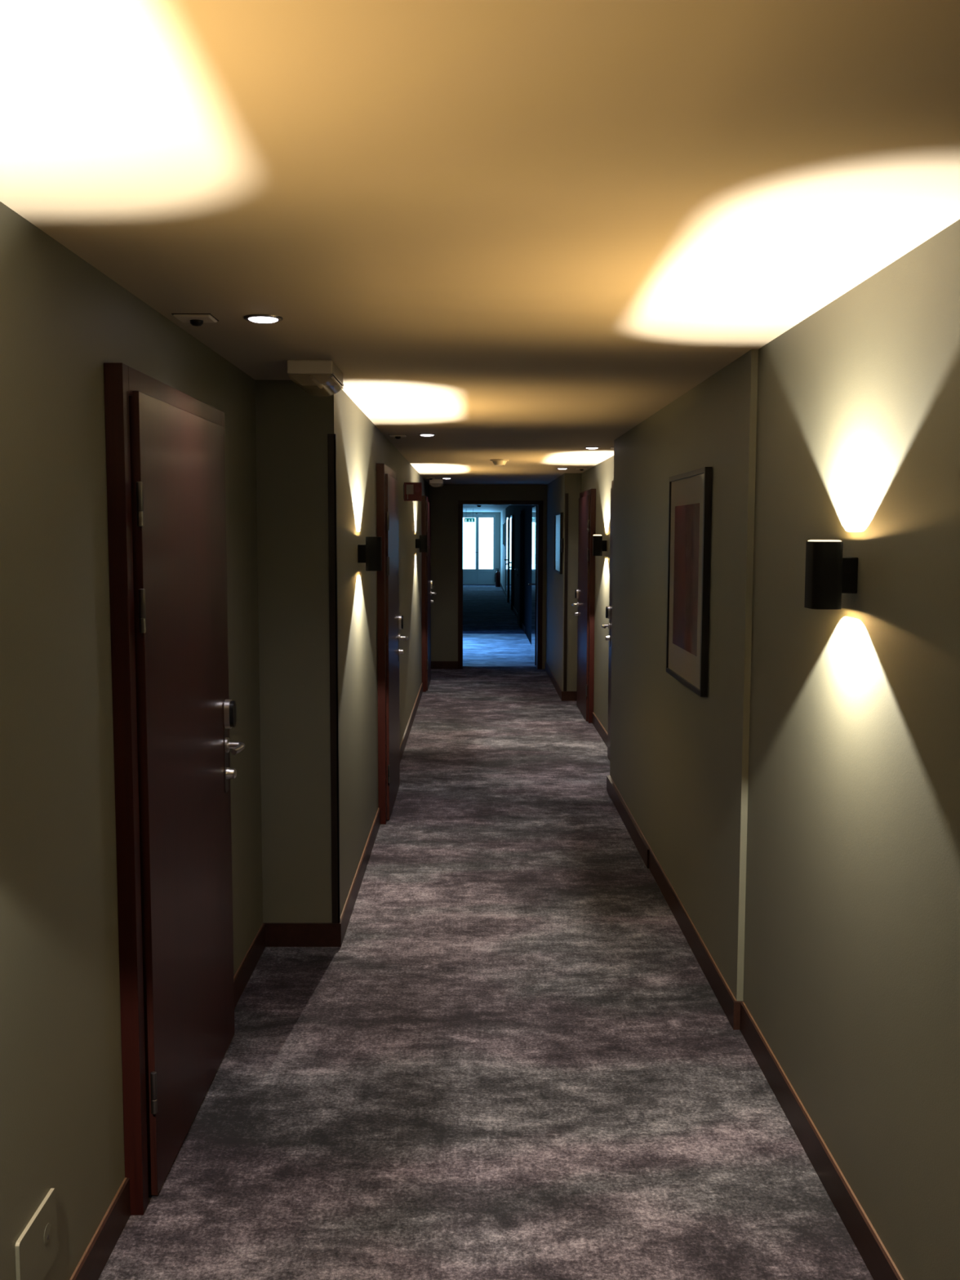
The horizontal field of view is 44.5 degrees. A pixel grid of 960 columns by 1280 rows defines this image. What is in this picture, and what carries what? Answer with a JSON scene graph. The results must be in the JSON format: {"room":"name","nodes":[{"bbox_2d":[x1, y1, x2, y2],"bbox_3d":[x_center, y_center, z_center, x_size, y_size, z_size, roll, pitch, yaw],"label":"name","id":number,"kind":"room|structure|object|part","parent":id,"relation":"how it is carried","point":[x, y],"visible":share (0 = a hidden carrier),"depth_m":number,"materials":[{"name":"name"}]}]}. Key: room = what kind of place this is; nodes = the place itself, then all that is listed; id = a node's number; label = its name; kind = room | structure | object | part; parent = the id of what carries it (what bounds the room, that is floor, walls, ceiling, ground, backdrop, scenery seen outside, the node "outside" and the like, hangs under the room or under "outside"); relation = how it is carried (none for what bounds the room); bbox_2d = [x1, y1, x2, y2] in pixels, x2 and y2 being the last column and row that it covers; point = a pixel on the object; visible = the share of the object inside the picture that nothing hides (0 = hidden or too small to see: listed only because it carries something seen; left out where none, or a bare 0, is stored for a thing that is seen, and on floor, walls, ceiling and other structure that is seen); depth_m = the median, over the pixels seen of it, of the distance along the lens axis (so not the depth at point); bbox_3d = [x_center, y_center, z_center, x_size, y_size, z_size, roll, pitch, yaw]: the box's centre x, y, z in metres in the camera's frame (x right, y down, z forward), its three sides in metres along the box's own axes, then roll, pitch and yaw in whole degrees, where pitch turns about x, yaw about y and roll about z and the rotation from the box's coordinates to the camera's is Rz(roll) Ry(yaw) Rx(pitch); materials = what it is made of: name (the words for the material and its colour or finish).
{"room":"hotel corridor","nodes":[
{"label":"hotel corridor","id":0,"kind":"room"},
{"bbox_2d":[0,201,262,1279],"bbox_3d":[-1.047,0.520,0.456,0.313,2.356,8.826,0,5,0],"label":"wall","id":1,"kind":"structure","parent":0,"point":[62,318],"depth_m":2.55,"materials":[{"name":"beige paint"}]},
{"bbox_2d":[14,1188,57,1279],"bbox_3d":[-0.897,1.236,2.379,0.010,0.150,0.200,0,5,0],"label":"wall socket","id":2,"kind":"object","parent":1,"relation":"attached to","point":[37,1246],"visible":1,"depth_m":2.38,"materials":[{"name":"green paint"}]},
{"bbox_2d":[44,1222,51,1244],"bbox_3d":[-0.894,1.227,2.424,0.001,0.040,0.040,0,5,0],"label":"socket","id":3,"kind":"object","parent":2,"relation":"attached to","point":[47,1226],"depth_m":2.42,"materials":[{"name":"green paint"}]},
{"bbox_2d":[69,1177,130,1279],"bbox_3d":[-0.882,1.732,-0.420,0.012,0.102,6.858,0,5,0],"label":"baseboard","id":4,"kind":"structure","parent":1,"relation":"attached to","point":[97,1253],"depth_m":2.80,"materials":[{"name":"brown wood"}]},
{"bbox_2d":[103,362,244,1215],"bbox_3d":[-0.842,0.352,3.475,0.130,2.144,1.150,0,5,0],"label":"door","id":5,"kind":"structure","parent":1,"relation":"in","point":[174,713],"depth_m":3.17,"materials":[{"name":"brown wood"}]},
{"bbox_3d":[-0.847,0.355,3.912,0.003,0.310,0.048,0,5,0],"label":"lock plate","id":6,"kind":"part","parent":5,"relation":"part of","materials":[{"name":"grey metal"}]},
{"bbox_3d":[-0.812,0.355,3.862,0.066,0.051,0.152,0,5,0],"label":"lever handle","id":7,"kind":"part","parent":5,"relation":"part of","materials":[{"name":"silver metal"}]},
{"bbox_2d":[233,807,380,1008],"bbox_3d":[-0.754,1.186,5.583,0.330,0.102,2.897,0,5,0],"label":"baseboard","id":8,"kind":"structure","parent":1,"relation":"attached to","point":[269,934],"depth_m":4.94,"materials":[{"name":"brown wood"}]},
{"bbox_2d":[254,379,429,923],"bbox_3d":[-0.937,-0.341,9.918,0.631,2.356,10.174,0,5,0],"label":"wall","id":9,"kind":"structure","parent":0,"point":[294,421],"depth_m":4.91,"materials":[{"name":"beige paint"}]},
{"bbox_2d":[327,434,340,923],"bbox_3d":[-0.606,0.178,4.866,0.032,2.040,0.026,0,5,0],"label":"strip","id":10,"kind":"object","parent":9,"relation":"attached to","point":[331,438],"visible":1,"depth_m":4.85,"materials":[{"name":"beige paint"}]},
{"bbox_2d":[357,536,382,571],"bbox_3d":[-0.543,-0.425,5.782,0.113,0.167,0.095,0,5,0],"label":"wall lamp","id":11,"kind":"object","parent":9,"relation":"attached to","point":[370,553],"visible":1,"depth_m":5.74,"materials":[{"name":"black metal"}]},
{"bbox_3d":[-0.578,-0.425,5.782,0.042,0.090,0.070,0,5,0],"label":"mounting plate","id":12,"kind":"part","parent":11,"relation":"part of","materials":[{"name":"black metal"}]},
{"bbox_2d":[376,463,408,824],"bbox_3d":[-0.545,-0.014,7.507,0.130,2.144,1.150,0,5,0],"label":"door","id":13,"kind":"structure","parent":9,"relation":"in","point":[389,621],"depth_m":7.07,"materials":[{"name":"brown wood"}]},
{"bbox_3d":[-0.587,-0.014,7.507,0.045,2.144,1.150,0,5,0],"label":"frame","id":14,"kind":"part","parent":13,"relation":"part of","materials":[{"name":"brown wood"}]},
{"bbox_3d":[-0.550,-0.012,7.944,0.003,0.310,0.048,0,5,0],"label":"lock plate","id":15,"kind":"part","parent":13,"relation":"part of","materials":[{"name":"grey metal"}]},
{"bbox_3d":[-0.515,-0.011,7.894,0.066,0.051,0.152,0,5,0],"label":"lever handle","id":16,"kind":"part","parent":13,"relation":"part of","materials":[{"name":"silver metal"}]},
{"bbox_2d":[400,683,422,762],"bbox_3d":[-0.621,0.736,10.534,0.012,0.102,4.745,0,5,0],"label":"baseboard","id":17,"kind":"structure","parent":9,"relation":"attached to","point":[406,735],"depth_m":10.32,"materials":[{"name":"brown wood"}]},
{"bbox_2d":[403,482,422,501],"bbox_3d":[-0.545,-1.199,9.478,0.146,0.149,0.024,0,5,0],"label":"fire sign","id":18,"kind":"object","parent":9,"relation":"attached to","point":[412,491],"visible":1,"depth_m":9.48,"materials":[{"name":"red plastic"}]},
{"bbox_2d":[415,534,426,552],"bbox_3d":[-0.572,-0.940,11.429,0.113,0.167,0.095,0,5,0],"label":"wall lamp","id":19,"kind":"object","parent":9,"relation":"attached to","point":[421,543],"visible":1,"depth_m":11.38,"materials":[{"name":"black metal"}]},
{"bbox_3d":[-0.608,-0.940,11.429,0.042,0.090,0.070,0,5,0],"label":"mounting plate","id":20,"kind":"part","parent":19,"relation":"part of","materials":[{"name":"black metal"}]},
{"bbox_2d":[421,495,435,692],"bbox_3d":[-0.575,-0.549,13.378,0.130,2.144,1.150,0,5,0],"label":"door","id":21,"kind":"structure","parent":9,"relation":"in","point":[427,584],"depth_m":12.89,"materials":[{"name":"brown wood"}]},
{"bbox_3d":[-0.617,-0.549,13.377,0.045,2.144,1.150,0,5,0],"label":"frame","id":22,"kind":"part","parent":21,"relation":"part of","materials":[{"name":"brown wood"}]},
{"bbox_3d":[-0.581,-0.546,13.815,0.003,0.310,0.048,0,5,0],"label":"lock plate","id":23,"kind":"part","parent":21,"relation":"part of","materials":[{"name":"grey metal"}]},
{"bbox_2d":[0,0,959,484],"bbox_3d":[-0.028,-1.175,5.556,2.600,0.100,19.280,0,5,0],"label":"ceiling","id":24,"kind":"structure","parent":0,"point":[519,232],"depth_m":2.04,"materials":[{"name":"white paint"}]},
{"bbox_2d":[171,313,218,326],"bbox_3d":[-0.816,-0.915,3.367,0.110,0.024,0.110,0,5,0],"label":"ceiling sensor","id":25,"kind":"object","parent":24,"relation":"attached to","point":[195,319],"visible":1,"depth_m":3.35,"materials":[{"name":"white plastic"}]},
{"bbox_3d":[-0.816,-0.922,3.366,0.104,0.006,0.104,0,5,0],"label":"plate","id":26,"kind":"part","parent":25,"relation":"part of","materials":[{"name":"beige plastic"}]},
{"bbox_2d":[243,314,283,323],"bbox_3d":[-0.623,-0.921,3.373,0.112,0.012,0.112,0,5,0],"label":"recessed light","id":27,"kind":"object","parent":24,"relation":"in","point":[261,318],"visible":1,"depth_m":3.35,"materials":[{"name":"grey metal"}]},
{"bbox_2d":[287,360,343,388],"bbox_3d":[-0.609,-0.972,4.372,0.165,0.091,0.350,0,5,0],"label":"emergency light","id":28,"kind":"object","parent":24,"relation":"attached to","point":[319,373],"visible":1,"depth_m":4.21,"materials":[{"name":"beige plastic"}]},
{"bbox_3d":[-0.533,-0.966,4.373,0.013,0.016,0.342,0,5,0],"label":"rail","id":29,"kind":"part","parent":28,"relation":"part of","materials":[{"name":"grey metal"}]},
{"bbox_2d":[388,434,406,439],"bbox_3d":[-0.519,-1.283,7.412,0.110,0.024,0.110,0,5,0],"label":"ceiling sensor","id":30,"kind":"object","parent":24,"relation":"attached to","point":[397,436],"visible":1,"depth_m":7.37,"materials":[{"name":"white plastic"}]},
{"bbox_3d":[-0.519,-1.290,7.411,0.104,0.006,0.104,0,5,0],"label":"plate","id":31,"kind":"part","parent":30,"relation":"part of","materials":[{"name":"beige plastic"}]},
{"bbox_2d":[417,433,435,435],"bbox_3d":[-0.331,-1.282,7.338,0.112,0.012,0.112,0,5,0],"label":"recessed light","id":32,"kind":"object","parent":24,"relation":"in","point":[420,434],"visible":1,"depth_m":7.30,"materials":[{"name":"grey metal"}]},
{"bbox_2d":[429,479,444,485],"bbox_3d":[-0.502,-1.809,13.564,0.155,0.091,0.350,0,5,0],"label":"emergency light","id":33,"kind":"object","parent":24,"relation":"attached to","point":[436,482],"visible":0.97,"depth_m":13.39,"materials":[{"name":"beige plastic"}]},
{"bbox_2d":[490,458,508,465],"bbox_3d":[0.165,-1.490,9.856,0.155,0.050,0.155,0,5,0],"label":"smoke detector","id":34,"kind":"object","parent":24,"relation":"attached to","point":[496,461],"visible":1,"depth_m":9.81,"materials":[{"name":"beige plastic"}]},
{"bbox_2d":[575,467,587,471],"bbox_3d":[0.963,-1.615,11.104,0.110,0.024,0.110,0,5,0],"label":"ceiling sensor","id":35,"kind":"object","parent":24,"relation":"attached to","point":[580,468],"visible":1,"depth_m":11.10,"materials":[{"name":"white plastic"}]},
{"bbox_2d":[584,446,599,448],"bbox_3d":[0.803,-1.377,8.413,0.112,0.012,0.112,0,5,0],"label":"recessed light","id":36,"kind":"object","parent":24,"relation":"in","point":[587,447],"visible":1,"depth_m":8.38,"materials":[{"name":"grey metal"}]},
{"bbox_2d":[462,511,500,572],"bbox_3d":[-0.031,-3.076,39.484,2.150,2.446,0.200,0,5,0],"label":"wall","id":37,"kind":"structure","parent":0,"point":[497,513],"depth_m":39.34,"materials":[{"name":"white paint"}]},
{"bbox_2d":[462,514,495,585],"bbox_3d":[-0.106,-3.027,39.420,1.240,2.360,0.175,0,5,0],"label":"door","id":38,"kind":"structure","parent":37,"relation":"in","point":[478,536],"depth_m":39.43,"materials":[{"name":"grey paint"}]},
{"bbox_3d":[-0.387,-3.248,39.414,0.478,1.720,0.005,0,5,0],"label":"pane","id":39,"kind":"part","parent":38,"relation":"part of","materials":[{"name":"white"}]},
{"bbox_3d":[0.202,-3.247,39.417,0.483,1.720,0.005,0,5,0],"label":"pane","id":40,"kind":"part","parent":38,"relation":"part of","materials":[{"name":"white"}]},
{"bbox_2d":[97,584,873,1279],"bbox_3d":[-1.047,0.148,17.982,4.500,0.080,43.800,0,5,0],"label":"floor","id":41,"kind":"structure","parent":0,"point":[513,1059],"depth_m":3.76,"materials":[{"name":"carpet"}]},
{"bbox_2d":[494,568,500,586],"bbox_3d":[0.588,-2.036,38.277,0.164,0.597,0.164,-5,7,-44],"label":"fire extinguisher","id":42,"kind":"object","parent":41,"relation":"on","point":[497,575],"visible":1,"depth_m":38.22,"materials":[{"name":"red"}]},
{"bbox_2d":[462,505,509,511],"bbox_3d":[-1.091,-3.252,27.352,4.500,0.100,24.520,0,5,0],"label":"ceiling","id":43,"kind":"structure","parent":0,"point":[465,508],"depth_m":33.19,"materials":[{"name":"white paint"}]},
{"bbox_2d":[464,508,475,522],"bbox_3d":[-0.300,-3.595,33.811,0.300,0.385,0.032,0,5,0],"label":"exit sign","id":44,"kind":"object","parent":43,"relation":"hanging from","point":[466,519],"visible":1,"depth_m":33.81,"materials":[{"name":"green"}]},
{"bbox_3d":[-0.300,-3.463,33.824,0.300,0.120,0.030,0,5,0],"label":"panel","id":45,"kind":"part","parent":44,"relation":"part of","materials":[{"name":"white plastic"}]},
{"bbox_2d":[429,484,546,669],"bbox_3d":[-0.055,-0.814,15.139,2.450,2.356,0.300,0,5,0],"label":"wall","id":46,"kind":"structure","parent":0,"point":[443,500],"depth_m":14.96,"materials":[{"name":"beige paint"}]},
{"bbox_2d":[431,661,457,669],"bbox_3d":[-0.461,0.323,15.083,0.355,0.100,0.012,0,5,0],"label":"baseboard","id":47,"kind":"structure","parent":46,"relation":"attached to","point":[434,664],"depth_m":15.08,"materials":[{"name":"brown wood"}]},
{"bbox_2d":[457,500,542,669],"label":"door","id":48,"kind":"structure","parent":46,"relation":"in","point":[536,584],"depth_m":15.02,"materials":[{"name":"brown wood"}]},
{"bbox_2d":[500,473,582,691],"bbox_3d":[0.940,-1.824,25.761,0.350,2.446,27.370,0,5,0],"label":"wall","id":49,"kind":"structure","parent":0,"point":[570,483],"depth_m":13.36,"materials":[{"name":"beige paint"}]},
{"bbox_2d":[502,523,505,546],"bbox_3d":[0.705,-3.124,34.664,0.030,0.660,1.400,0,5,0],"label":"framed picture","id":50,"kind":"object","parent":49,"relation":"attached to","point":[504,524],"visible":1,"depth_m":33.98,"materials":[{"name":"grey paint"}]},
{"bbox_2d":[504,516,509,602],"bbox_3d":[0.685,-2.073,30.115,0.114,2.150,1.150,0,5,0],"label":"door","id":51,"kind":"structure","parent":49,"relation":"in","point":[507,559],"depth_m":29.63,"materials":[{"name":"black"}]},
{"bbox_3d":[0.722,-2.072,30.115,0.040,2.150,1.150,0,5,0],"label":"frame","id":52,"kind":"part","parent":51,"relation":"part of","materials":[{"name":"black"}]},
{"bbox_2d":[506,515,513,609],"bbox_3d":[0.700,-1.810,27.227,0.114,2.150,1.150,0,5,0],"label":"door","id":53,"kind":"structure","parent":49,"relation":"in","point":[511,559],"depth_m":26.73,"materials":[{"name":"black"}]},
{"bbox_3d":[0.737,-1.810,27.227,0.040,2.150,1.150,0,5,0],"label":"frame","id":54,"kind":"part","parent":53,"relation":"part of","materials":[{"name":"black"}]},
{"bbox_2d":[500,582,525,634],"bbox_3d":[0.735,-1.028,29.934,0.012,0.102,19.200,0,5,0],"label":"baseboard","id":55,"kind":"structure","parent":49,"relation":"attached to","point":[523,628],"depth_m":24.93,"materials":[{"name":"brown wood"}]},
{"bbox_2d":[514,511,523,627],"bbox_3d":[0.727,-1.347,22.148,0.114,2.150,1.150,0,5,0],"label":"door","id":56,"kind":"structure","parent":49,"relation":"in","point":[520,544],"depth_m":21.65,"materials":[{"name":"black wood"}]},
{"bbox_3d":[0.763,-1.347,22.148,0.040,2.150,1.150,0,5,0],"label":"frame","id":57,"kind":"part","parent":56,"relation":"part of","materials":[{"name":"black wood"}]},
{"bbox_2d":[554,512,563,573],"bbox_3d":[0.849,-1.052,12.701,0.028,0.645,0.880,0,5,0],"label":"framed picture","id":58,"kind":"object","parent":49,"relation":"attached to","point":[558,517],"visible":0.99,"depth_m":12.56,"materials":[{"name":"black paper"}]},
{"bbox_2d":[555,523,559,562],"bbox_3d":[0.843,-1.056,12.701,0.001,0.411,0.636,0,5,0],"label":"print","id":59,"kind":"object","parent":58,"relation":"attached to","point":[557,525],"depth_m":12.67},
{"bbox_2d":[544,661,577,701],"bbox_3d":[0.937,0.455,13.662,0.188,0.102,2.882,0,5,0],"label":"baseboard","id":60,"kind":"structure","parent":49,"relation":"attached to","point":[564,695],"depth_m":12.39,"materials":[{"name":"brown wood"}]},
{"bbox_2d":[560,537,564,552],"bbox_3d":[0.854,-0.983,12.166,0.024,0.145,0.080,0,5,0],"label":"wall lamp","id":61,"kind":"object","parent":49,"relation":"attached to","point":[562,539],"visible":1,"depth_m":12.13,"materials":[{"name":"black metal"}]},
{"bbox_2d":[563,493,568,691],"bbox_3d":[0.890,-0.485,12.138,0.034,2.050,0.006,0,5,0],"label":"strip","id":62,"kind":"object","parent":49,"relation":"attached to","point":[566,571],"visible":1,"depth_m":12.13,"materials":[{"name":"black wood"}]},
{"bbox_2d":[581,455,613,732],"bbox_3d":[1.124,-0.344,10.011,0.145,2.356,4.270,0,5,0],"label":"wall","id":63,"kind":"structure","parent":0,"point":[599,477],"depth_m":10.15,"materials":[{"name":"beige paint"}]},
{"bbox_2d":[571,488,595,723],"bbox_3d":[0.980,-0.354,11.285,0.130,2.144,1.150,0,5,0],"label":"door","id":64,"kind":"structure","parent":63,"relation":"in","point":[584,593],"depth_m":10.88,"materials":[{"name":"brown wood"}]},
{"bbox_3d":[1.022,-0.354,11.285,0.045,2.144,1.150,0,5,0],"label":"frame","id":65,"kind":"part","parent":64,"relation":"part of","materials":[{"name":"brown wood"}]},
{"bbox_2d":[592,535,606,555],"bbox_3d":[0.998,-0.790,9.774,0.113,0.177,0.095,0,5,0],"label":"wall lamp","id":66,"kind":"object","parent":63,"relation":"attached to","point":[599,545],"visible":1,"depth_m":9.73,"materials":[{"name":"black metal"}]},
{"bbox_3d":[1.033,-0.785,9.775,0.042,0.090,0.070,0,5,0],"label":"mounting plate","id":67,"kind":"part","parent":66,"relation":"part of","materials":[{"name":"black metal"}]},
{"bbox_2d":[591,711,607,746],"bbox_3d":[1.044,0.787,10.013,0.012,0.102,1.590,0,5,0],"label":"baseboard","id":68,"kind":"structure","parent":63,"relation":"attached to","point":[596,722],"depth_m":10.17,"materials":[{"name":"brown wood"}]},
{"bbox_2d":[601,480,613,759],"bbox_3d":[0.995,-0.106,8.556,0.130,2.144,1.150,0,5,0],"label":"door","id":69,"kind":"structure","parent":63,"relation":"in","point":[609,608],"depth_m":8.96,"materials":[{"name":"brown wood"}]},
{"bbox_3d":[0.961,-0.103,8.943,0.066,0.051,0.152,0,5,0],"label":"lever handle","id":70,"kind":"part","parent":69,"relation":"part of","materials":[{"name":"silver metal"}]},
{"bbox_3d":[0.995,-0.103,8.993,0.003,0.310,0.048,0,5,0],"label":"lock plate","id":71,"kind":"part","parent":69,"relation":"part of","materials":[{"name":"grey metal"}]},
{"bbox_2d":[609,219,959,1279],"bbox_3d":[1.078,0.387,1.979,0.321,2.356,11.860,0,5,0],"label":"wall","id":72,"kind":"structure","parent":0,"point":[851,960],"depth_m":3.09,"materials":[{"name":"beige paint"}]},
{"bbox_2d":[666,466,711,697],"bbox_3d":[0.888,-0.263,5.037,0.028,0.905,0.850,0,5,0],"label":"framed picture","id":73,"kind":"object","parent":72,"relation":"attached to","point":[690,493],"visible":1,"depth_m":4.94,"materials":[{"name":"black paper"}]},
{"bbox_2d":[672,502,699,656],"bbox_3d":[0.882,-0.268,5.036,0.001,0.621,0.576,0,5,0],"label":"print","id":74,"kind":"object","parent":73,"relation":"attached to","point":[686,581],"depth_m":5.02},
{"bbox_2d":[606,775,903,1279],"bbox_3d":[0.915,1.509,2.080,0.045,0.102,11.860,0,5,0],"label":"baseboard","id":75,"kind":"structure","parent":72,"relation":"attached to","point":[881,1266],"depth_m":3.60,"materials":[{"name":"brown wood"}]},
{"bbox_2d":[804,541,857,609],"bbox_3d":[0.880,-0.165,2.939,0.113,0.171,0.095,0,5,0],"label":"wall lamp","id":76,"kind":"object","parent":72,"relation":"attached to","point":[828,575],"visible":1,"depth_m":2.90,"materials":[{"name":"black metal"}]},
{"bbox_3d":[0.915,-0.163,2.939,0.042,0.090,0.070,0,5,0],"label":"mounting plate","id":77,"kind":"part","parent":76,"relation":"part of","materials":[{"name":"black metal"}]}
]}

